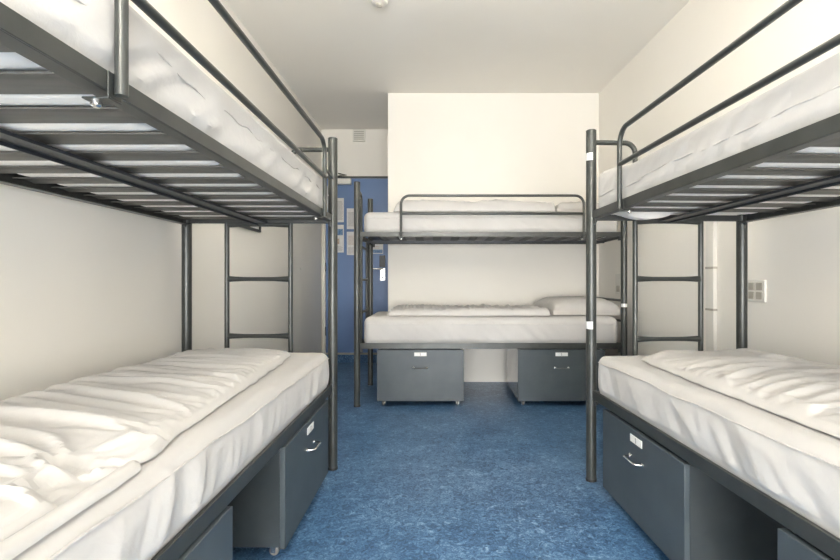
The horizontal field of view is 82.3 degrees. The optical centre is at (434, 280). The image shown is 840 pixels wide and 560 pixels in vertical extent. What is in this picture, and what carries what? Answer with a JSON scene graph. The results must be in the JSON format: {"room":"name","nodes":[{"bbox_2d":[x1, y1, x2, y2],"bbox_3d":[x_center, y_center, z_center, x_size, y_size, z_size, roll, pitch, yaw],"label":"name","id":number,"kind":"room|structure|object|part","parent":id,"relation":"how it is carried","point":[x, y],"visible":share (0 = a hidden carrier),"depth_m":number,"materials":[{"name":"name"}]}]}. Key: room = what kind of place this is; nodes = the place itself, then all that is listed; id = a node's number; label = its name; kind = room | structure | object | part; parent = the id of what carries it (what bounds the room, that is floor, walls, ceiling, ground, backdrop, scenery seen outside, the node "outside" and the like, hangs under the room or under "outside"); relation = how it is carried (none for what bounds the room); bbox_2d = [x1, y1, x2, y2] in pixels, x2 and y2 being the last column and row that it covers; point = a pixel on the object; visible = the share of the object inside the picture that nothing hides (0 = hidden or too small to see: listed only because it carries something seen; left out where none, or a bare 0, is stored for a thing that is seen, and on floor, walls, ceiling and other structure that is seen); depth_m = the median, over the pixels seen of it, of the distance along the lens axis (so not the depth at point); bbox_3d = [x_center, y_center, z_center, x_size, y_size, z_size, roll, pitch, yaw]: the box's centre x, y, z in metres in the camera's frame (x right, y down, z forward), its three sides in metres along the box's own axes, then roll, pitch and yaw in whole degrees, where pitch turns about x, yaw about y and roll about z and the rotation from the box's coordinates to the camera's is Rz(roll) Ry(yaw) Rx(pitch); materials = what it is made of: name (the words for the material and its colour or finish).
{"room":"dormitory","nodes":[
{"label":"dormitory","id":0,"kind":"room"},
{"bbox_2d":[0,0,321,400],"bbox_3d":[-1.385,-0.405,1.246,0.150,2.690,8.593,0,0,0],"label":"wall","id":1,"kind":"structure","parent":0,"point":[86,289],"depth_m":2.19,"materials":[{"name":"beige paint"}]},
{"bbox_2d":[241,227,260,231],"bbox_3d":[-1.299,-0.520,3.310,0.022,0.320,0.500,0,0,0],"label":"picture frame","id":2,"kind":"object","parent":1,"relation":"attached to","point":[256,229],"visible":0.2,"depth_m":3.43,"materials":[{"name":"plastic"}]},
{"bbox_2d":[322,129,387,175],"bbox_3d":[-0.949,-0.405,5.603,1.022,2.690,0.120,0,0,0],"label":"wall","id":3,"kind":"structure","parent":0,"point":[370,157],"depth_m":5.54,"materials":[{"name":"beige paint"}]},
{"bbox_2d":[325,353,376,354],"bbox_3d":[-0.891,0.840,5.571,0.748,0.016,0.104,0,0,0],"label":"trim","id":4,"kind":"structure","parent":3,"relation":"attached to","point":[325,353],"depth_m":5.52,"materials":[{"name":"grey plastic"}]},
{"bbox_2d":[326,355,376,362],"bbox_3d":[-0.891,0.894,5.583,0.748,0.092,0.120,0,0,0],"label":"trim","id":5,"kind":"structure","parent":3,"relation":"attached to","point":[341,358],"depth_m":5.52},
{"bbox_2d":[322,176,387,353],"bbox_3d":[-0.898,-0.135,5.551,0.817,2.150,0.144,0,0,0],"label":"door","id":6,"kind":"structure","parent":3,"relation":"in","point":[375,188],"depth_m":5.56,"materials":[{"name":"blue paint"}]},
{"bbox_3d":[-0.898,-0.135,5.576,0.817,2.150,0.094,0,0,0],"label":"frame","id":7,"kind":"part","parent":6,"relation":"part of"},
{"bbox_2d":[338,225,343,251],"bbox_3d":[-1.113,-0.490,5.553,0.115,0.320,0.003,0,0,0],"label":"paper notice","id":8,"kind":"object","parent":6,"relation":"attached to","point":[340,227],"visible":0.61,"depth_m":5.55,"materials":[{"name":"white paper"}]},
{"bbox_2d":[338,229,342,234],"bbox_3d":[-1.113,-0.565,5.552,0.092,0.074,0.001,0,0,0],"label":"picture","id":9,"kind":"object","parent":8,"relation":"attached to","point":[340,231],"depth_m":5.55},
{"bbox_2d":[338,198,343,221],"bbox_3d":[-1.113,-0.820,5.553,0.115,0.280,0.003,0,0,0],"label":"paper notice","id":10,"kind":"object","parent":6,"relation":"attached to","point":[340,200],"visible":0.62,"depth_m":5.55,"materials":[{"name":"white paper"}]},
{"bbox_2d":[338,173,351,184],"bbox_3d":[-1.058,-1.176,5.516,0.185,0.132,0.078,0,0,0],"label":"door closer","id":11,"kind":"object","parent":6,"relation":"attached to","point":[341,181],"depth_m":5.49,"materials":[{"name":"white metal"}]},
{"bbox_2d":[347,232,353,254],"bbox_3d":[-0.960,-0.435,5.553,0.120,0.270,0.003,0,0,0],"label":"paper notice","id":12,"kind":"object","parent":6,"relation":"attached to","point":[350,235],"visible":0.59,"depth_m":5.55,"materials":[{"name":"white paper"}]},
{"bbox_2d":[347,208,353,228],"bbox_3d":[-0.960,-0.720,5.553,0.120,0.240,0.003,0,0,0],"label":"paper notice","id":13,"kind":"object","parent":6,"relation":"attached to","point":[350,211],"visible":0.62,"depth_m":5.55,"materials":[{"name":"white paper"}]},
{"bbox_2d":[373,244,382,253],"bbox_3d":[-0.688,-0.372,5.553,0.175,0.115,0.003,0,0,0],"label":"paper notice","id":14,"kind":"object","parent":6,"relation":"attached to","point":[378,249],"visible":0.59,"depth_m":5.55,"materials":[{"name":"white paper"}]},
{"bbox_2d":[373,250,382,252],"bbox_3d":[-0.688,-0.344,5.552,0.164,0.039,0.001,0,0,0],"label":"picture","id":15,"kind":"object","parent":14,"relation":"attached to","point":[374,251],"depth_m":5.55},
{"bbox_3d":[-0.605,-0.077,5.548,0.060,0.145,0.014,0,0,0],"label":"handle plate","id":16,"kind":"part","parent":6,"relation":"part of","materials":[{"name":"silver metal"}]},
{"bbox_2d":[353,129,365,141],"bbox_3d":[-0.873,-1.674,5.526,0.145,0.138,0.034,0,0,0],"label":"air vent","id":17,"kind":"object","parent":3,"relation":"in","point":[359,135],"visible":1,"depth_m":5.51,"materials":[{"name":"white plastic"}]},
{"bbox_2d":[233,363,669,559],"bbox_3d":[0.245,1.000,1.371,3.710,0.120,8.943,0,0,0],"label":"floor","id":18,"kind":"structure","parent":0,"point":[490,475],"depth_m":2.14,"materials":[{"name":"blue carpet"}]},
{"bbox_2d":[0,0,337,559],"bbox_3d":[-0.876,0.113,1.400,0.781,1.654,2.050,0,0,0],"label":"bunk bed","id":19,"kind":"object","parent":18,"relation":"on","point":[72,72],"visible":0.64,"depth_m":1.20,"materials":[{"name":"grey metal"}]},
{"bbox_3d":[-1.226,-0.302,1.400,0.036,0.049,1.972,0,0,0],"label":"rail","id":20,"kind":"part","parent":19,"relation":"part of","materials":[{"name":"grey metal"}]},
{"bbox_3d":[-0.857,-0.285,1.400,0.054,0.018,1.972,0,0,0],"label":"rail","id":21,"kind":"part","parent":19,"relation":"part of","materials":[{"name":"grey metal"}]},
{"bbox_2d":[0,0,328,216],"bbox_3d":[-0.868,-0.395,1.390,0.723,0.186,1.923,0,0,0],"label":"mattress","id":22,"kind":"object","parent":19,"relation":"on","point":[158,69],"visible":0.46,"depth_m":0.96,"materials":[{"name":"white fabric"}]},
{"bbox_3d":[-0.526,-0.311,1.400,0.036,0.031,1.972,0,0,0],"label":"rail","id":23,"kind":"part","parent":19,"relation":"part of","materials":[{"name":"grey metal"}]},
{"bbox_2d":[12,352,328,559],"bbox_3d":[-0.863,0.444,1.390,0.732,0.200,1.922,0,0,0],"label":"mattress","id":24,"kind":"object","parent":19,"relation":"on","point":[138,518],"visible":0.43,"depth_m":1.00,"materials":[{"name":"white fabric"}]},
{"bbox_2d":[0,348,290,559],"bbox_3d":[-0.843,0.315,1.332,0.645,0.060,1.783,0,0,0],"label":"duvet","id":25,"kind":"object","parent":24,"relation":"on","point":[65,447],"visible":1,"depth_m":1.02,"materials":[{"name":"white fabric"}]},
{"bbox_3d":[-1.241,0.110,2.400,0.047,1.636,0.047,0,0,0],"label":"post","id":26,"kind":"part","parent":19,"relation":"part of","materials":[{"name":"grey metal"}]},
{"bbox_3d":[-0.501,-0.464,1.564,0.032,0.344,1.632,0,0,0],"label":"guard rail","id":27,"kind":"part","parent":19,"relation":"part of","materials":[{"name":"grey metal"}]},
{"bbox_3d":[-0.526,0.529,1.400,0.036,0.041,1.972,0,0,0],"label":"rail","id":28,"kind":"part","parent":19,"relation":"part of","materials":[{"name":"grey metal"}]},
{"bbox_3d":[-0.876,-0.306,2.400,0.697,0.036,0.024,0,0,0],"label":"rail","id":29,"kind":"part","parent":19,"relation":"part of","materials":[{"name":"grey metal"}]},
{"bbox_3d":[-0.511,0.110,2.400,0.047,1.636,0.047,0,0,0],"label":"post","id":30,"kind":"part","parent":19,"relation":"part of","materials":[{"name":"grey metal"}]},
{"bbox_2d":[177,506,232,559],"bbox_3d":[-0.784,0.748,0.865,0.633,0.383,0.650,0,0,0],"label":"storage box","id":31,"kind":"object","parent":18,"relation":"on","point":[215,542],"visible":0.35,"depth_m":1.10,"materials":[{"name":"grey metal"}]},
{"bbox_2d":[227,400,327,554],"bbox_3d":[-0.784,0.748,1.927,0.633,0.383,0.645,0,0,0],"label":"storage box","id":32,"kind":"object","parent":18,"relation":"on","point":[267,512],"visible":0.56,"depth_m":1.61,"materials":[{"name":"grey metal"}]},
{"bbox_3d":[-0.810,0.728,1.618,0.582,0.333,0.018,0,0,0],"label":"panel","id":33,"kind":"part","parent":32,"relation":"part of","materials":[{"name":"grey metal"}]},
{"bbox_3d":[-0.510,0.728,1.927,0.018,0.341,0.645,0,0,0],"label":"panel","id":34,"kind":"part","parent":32,"relation":"part of","materials":[{"name":"grey metal"}]},
{"bbox_3d":[-0.484,0.662,1.927,0.034,0.008,0.107,0,0,0],"label":"handle","id":35,"kind":"part","parent":32,"relation":"part of","materials":[{"name":"silver metal"}]},
{"bbox_2d":[377,349,463,404],"bbox_3d":[-0.109,0.727,3.870,0.650,0.426,0.633,0,0,0],"label":"storage box","id":36,"kind":"object","parent":18,"relation":"on","point":[402,374],"visible":0.95,"depth_m":3.59,"materials":[{"name":"grey metal"}]},
{"bbox_2d":[354,181,626,406],"bbox_3d":[0.416,0.099,3.967,2.050,1.682,0.790,0,0,0],"label":"bunk bed","id":37,"kind":"object","parent":18,"relation":"on","point":[360,236],"visible":0.73,"depth_m":3.59,"materials":[{"name":"grey metal"}]},
{"bbox_3d":[-0.584,0.096,3.597,0.047,1.664,0.047,0,0,0],"label":"post","id":38,"kind":"part","parent":37,"relation":"part of","materials":[{"name":"grey metal"}]},
{"bbox_3d":[-0.584,-0.343,3.967,0.024,0.036,0.707,0,0,0],"label":"rail","id":39,"kind":"part","parent":37,"relation":"part of","materials":[{"name":"grey metal"}]},
{"bbox_3d":[-0.584,0.096,4.337,0.047,1.664,0.047,0,0,0],"label":"post","id":40,"kind":"part","parent":37,"relation":"part of","materials":[{"name":"grey metal"}]},
{"bbox_3d":[0.416,-0.350,4.322,1.972,0.035,0.036,0,0,0],"label":"rail","id":41,"kind":"part","parent":37,"relation":"part of","materials":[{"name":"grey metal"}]},
{"bbox_3d":[0.416,-0.322,3.948,1.972,0.018,0.054,0,0,0],"label":"rail","id":42,"kind":"part","parent":37,"relation":"part of","materials":[{"name":"grey metal"}]},
{"bbox_3d":[0.416,-0.350,3.612,1.972,0.035,0.036,0,0,0],"label":"rail","id":43,"kind":"part","parent":37,"relation":"part of","materials":[{"name":"grey metal"}]},
{"bbox_3d":[0.416,0.486,3.612,1.972,0.043,0.036,0,0,0],"label":"rail","id":44,"kind":"part","parent":37,"relation":"part of","materials":[{"name":"grey metal"}]},
{"bbox_2d":[364,311,617,342],"bbox_3d":[0.423,0.386,3.955,1.927,0.235,0.740,0,0,0],"label":"mattress","id":45,"kind":"object","parent":37,"relation":"on","point":[379,327],"visible":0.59,"depth_m":3.60,"materials":[{"name":"white fabric"}]},
{"bbox_2d":[388,304,549,315],"bbox_3d":[0.252,0.230,3.997,1.275,0.077,0.600,0,0,0],"label":"duvet","id":46,"kind":"object","parent":45,"relation":"on","point":[399,310],"visible":1,"depth_m":3.72,"materials":[{"name":"white fabric"}]},
{"bbox_2d":[533,296,620,314],"bbox_3d":[1.146,0.196,3.962,0.640,0.146,0.510,0,0,0],"label":"pillow","id":47,"kind":"object","parent":45,"relation":"on","point":[556,305],"visible":0.8,"depth_m":3.73,"materials":[{"name":"white fabric"}]},
{"bbox_2d":[364,212,617,240],"bbox_3d":[0.423,-0.433,3.962,1.928,0.186,0.726,0,0,0],"label":"mattress","id":48,"kind":"object","parent":37,"relation":"on","point":[373,221],"visible":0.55,"depth_m":3.60,"materials":[{"name":"white fabric"}]},
{"bbox_2d":[393,199,554,211],"bbox_3d":[0.299,-0.587,3.971,1.233,0.119,0.651,0,0,0],"label":"duvet","id":49,"kind":"object","parent":48,"relation":"on","point":[495,205],"visible":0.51,"depth_m":3.66,"materials":[{"name":"white fabric"}]},
{"bbox_2d":[555,202,598,211],"bbox_3d":[1.133,-0.581,3.932,0.405,0.108,0.530,0,0,0],"label":"pillow","id":50,"kind":"object","parent":48,"relation":"on","point":[563,206],"visible":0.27,"depth_m":3.69,"materials":[{"name":"white fabric"}]},
{"bbox_3d":[0.428,-0.488,3.581,1.385,0.318,0.019,0,0,0],"label":"guard rail","id":51,"kind":"part","parent":37,"relation":"part of","materials":[{"name":"grey metal"}]},
{"bbox_3d":[1.416,-0.343,3.967,0.024,0.036,0.707,0,0,0],"label":"rail","id":52,"kind":"part","parent":37,"relation":"part of","materials":[{"name":"grey metal"}]},
{"bbox_3d":[1.416,0.096,3.597,0.047,1.664,0.047,0,0,0],"label":"post","id":53,"kind":"part","parent":37,"relation":"part of","materials":[{"name":"grey metal"}]},
{"bbox_2d":[507,349,604,404],"bbox_3d":[0.946,0.727,3.870,0.650,0.426,0.633,0,0,0],"label":"storage box","id":54,"kind":"object","parent":18,"relation":"on","point":[532,374],"visible":0.82,"depth_m":3.59,"materials":[{"name":"grey metal"}]},
{"bbox_3d":[0.634,0.706,3.896,0.018,0.376,0.582,0,0,0],"label":"panel","id":55,"kind":"part","parent":54,"relation":"part of","materials":[{"name":"grey metal"}]},
{"bbox_2d":[603,409,788,559],"bbox_3d":[1.035,0.749,1.790,0.648,0.381,0.656,0,0,0],"label":"storage box","id":56,"kind":"object","parent":18,"relation":"on","point":[688,514],"visible":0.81,"depth_m":1.50,"materials":[{"name":"grey metal"}]},
{"bbox_3d":[0.730,0.664,1.779,0.034,0.008,0.107,0,0,-2],"label":"handle","id":57,"kind":"part","parent":56,"relation":"part of","materials":[{"name":"silver metal"}]},
{"bbox_3d":[0.755,0.729,1.780,0.044,0.339,0.635,0,0,0],"label":"panel","id":58,"kind":"part","parent":56,"relation":"part of","materials":[{"name":"grey metal"}]},
{"bbox_3d":[1.042,0.729,2.097,0.582,0.331,0.018,0,0,-2],"label":"panel","id":59,"kind":"part","parent":56,"relation":"part of","materials":[{"name":"grey metal"}]},
{"bbox_3d":[1.068,0.729,1.488,0.582,0.331,0.018,0,0,-2],"label":"panel","id":60,"kind":"part","parent":56,"relation":"part of","materials":[{"name":"grey metal"}]},
{"bbox_2d":[586,0,839,559],"bbox_3d":[1.142,0.115,1.278,0.781,1.650,2.050,0,0,-2],"label":"bunk bed","id":61,"kind":"object","parent":18,"relation":"on","point":[825,132],"visible":0.75,"depth_m":1.64,"materials":[{"name":"grey metal"}]},
{"bbox_3d":[0.736,0.112,2.262,0.047,1.632,0.047,0,0,0],"label":"post","id":62,"kind":"part","parent":61,"relation":"part of","materials":[{"name":"grey metal"}]},
{"bbox_3d":[1.101,-0.303,2.277,0.697,0.036,0.024,0,0,-2],"label":"rail","id":63,"kind":"part","parent":61,"relation":"part of","materials":[{"name":"grey metal"}]},
{"bbox_3d":[0.793,-0.310,1.264,0.036,0.035,1.972,0,0,-2],"label":"rail","id":64,"kind":"part","parent":61,"relation":"part of","materials":[{"name":"grey metal"}]},
{"bbox_3d":[0.793,0.529,1.264,0.119,0.041,1.972,0,0,0],"label":"rail","id":65,"kind":"part","parent":61,"relation":"part of","materials":[{"name":"grey metal"}]},
{"bbox_2d":[598,355,839,538],"bbox_3d":[1.133,0.440,1.268,0.730,0.208,1.923,0,0,-3],"label":"mattress","id":66,"kind":"object","parent":61,"relation":"on","point":[797,465],"visible":0.59,"depth_m":1.24,"materials":[{"name":"white fabric"}]},
{"bbox_2d":[641,348,839,437],"bbox_3d":[1.184,0.305,1.215,0.664,0.064,1.811,0,0,0],"label":"duvet","id":67,"kind":"object","parent":66,"relation":"on","point":[804,392],"visible":1,"depth_m":1.44,"materials":[{"name":"white fabric"}]},
{"bbox_2d":[598,52,839,219],"bbox_3d":[1.135,-0.387,1.268,0.722,0.228,1.923,0,0,-2],"label":"mattress","id":68,"kind":"object","parent":61,"relation":"on","point":[811,96],"visible":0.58,"depth_m":1.29,"materials":[{"name":"white fabric"}]},
{"bbox_3d":[0.764,-0.450,1.217,0.020,0.322,1.409,0,0,-2],"label":"guard rail","id":69,"kind":"part","parent":61,"relation":"part of","materials":[{"name":"grey metal"}]},
{"bbox_3d":[1.465,0.112,2.293,0.047,1.632,0.047,0,0,0],"label":"post","id":70,"kind":"part","parent":61,"relation":"part of","materials":[{"name":"grey metal"}]},
{"bbox_3d":[1.124,-0.282,1.277,0.137,0.018,1.972,0,0,0],"label":"rail","id":71,"kind":"part","parent":61,"relation":"part of","materials":[{"name":"grey metal"}]},
{"bbox_3d":[1.492,-0.301,1.293,0.036,0.053,1.972,0,0,-2],"label":"rail","id":72,"kind":"part","parent":61,"relation":"part of","materials":[{"name":"grey metal"}]},
{"bbox_2d":[778,528,834,559],"bbox_3d":[1.078,0.749,0.776,0.648,0.381,0.666,0,0,0],"label":"storage box","id":73,"kind":"object","parent":18,"relation":"on","point":[791,546],"visible":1,"depth_m":1.04,"materials":[{"name":"grey metal"}]},
{"bbox_2d":[225,0,689,128],"bbox_3d":[0.245,-1.810,1.371,3.710,0.120,8.943,0,0,0],"label":"ceiling","id":74,"kind":"structure","parent":0,"point":[342,59],"depth_m":3.55,"materials":[{"name":"paint"}]},
{"bbox_2d":[370,0,387,7],"bbox_3d":[-0.345,-1.724,2.975,0.110,0.052,0.110,0,0,0],"label":"smoke detector","id":75,"kind":"object","parent":74,"relation":"attached to","point":[376,3],"visible":1,"depth_m":2.96,"materials":[{"name":"white plastic"}]},
{"bbox_2d":[388,93,598,381],"bbox_3d":[0.545,-0.405,5.066,1.966,2.690,1.193,0,0,0],"label":"wall","id":76,"kind":"structure","parent":0,"point":[439,143],"depth_m":4.47,"materials":[{"name":"beige paint"}]},
{"bbox_2d":[599,0,839,365],"bbox_3d":[1.736,-0.405,1.347,0.150,2.690,8.808,0,0,-2],"label":"wall","id":77,"kind":"structure","parent":0,"point":[798,255],"depth_m":2.67,"materials":[{"name":"beige paint"}]},
{"bbox_2d":[615,274,620,293],"bbox_3d":[1.538,0.025,4.020,0.016,0.170,0.120,0,0,-2],"label":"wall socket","id":78,"kind":"object","parent":77,"relation":"attached to","point":[617,276],"visible":0.8,"depth_m":4.02,"materials":[{"name":"white plastic"}]},
{"bbox_2d":[705,221,716,350],"bbox_3d":[1.588,0.230,2.760,0.025,1.380,0.076,0,0,-2],"label":"pipe","id":79,"kind":"object","parent":77,"relation":"attached to","point":[711,226],"visible":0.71,"depth_m":2.74,"materials":[{"name":"white plastic"}]},
{"bbox_2d":[748,280,766,302],"bbox_3d":[1.608,0.050,2.402,0.016,0.110,0.125,0,0,-2],"label":"wall socket","id":80,"kind":"object","parent":77,"relation":"attached to","point":[757,289],"visible":0.98,"depth_m":2.38,"materials":[{"name":"white plastic"}]},
{"bbox_2d":[748,283,753,289],"bbox_3d":[1.601,0.027,2.429,0.004,0.036,0.040,0,0,-2],"label":"outlet","id":81,"kind":"object","parent":80,"relation":"attached to","point":[750,285],"depth_m":2.43,"materials":[{"name":"grey plastic"}]},
{"bbox_2d":[748,292,753,298],"bbox_3d":[1.601,0.072,2.429,0.004,0.036,0.040,0,0,-2],"label":"outlet","id":82,"kind":"object","parent":80,"relation":"attached to","point":[750,294],"depth_m":2.43,"materials":[{"name":"grey plastic"}]},
{"bbox_2d":[756,283,761,289],"bbox_3d":[1.603,0.027,2.374,0.004,0.036,0.040,0,0,-2],"label":"outlet","id":83,"kind":"object","parent":80,"relation":"attached to","point":[758,285],"depth_m":2.37,"materials":[{"name":"grey plastic"}]},
{"bbox_2d":[756,292,761,298],"bbox_3d":[1.603,0.072,2.374,0.004,0.036,0.040,0,0,-2],"label":"outlet","id":84,"kind":"object","parent":80,"relation":"attached to","point":[758,294],"depth_m":2.37,"materials":[{"name":"grey plastic"}]}
]}

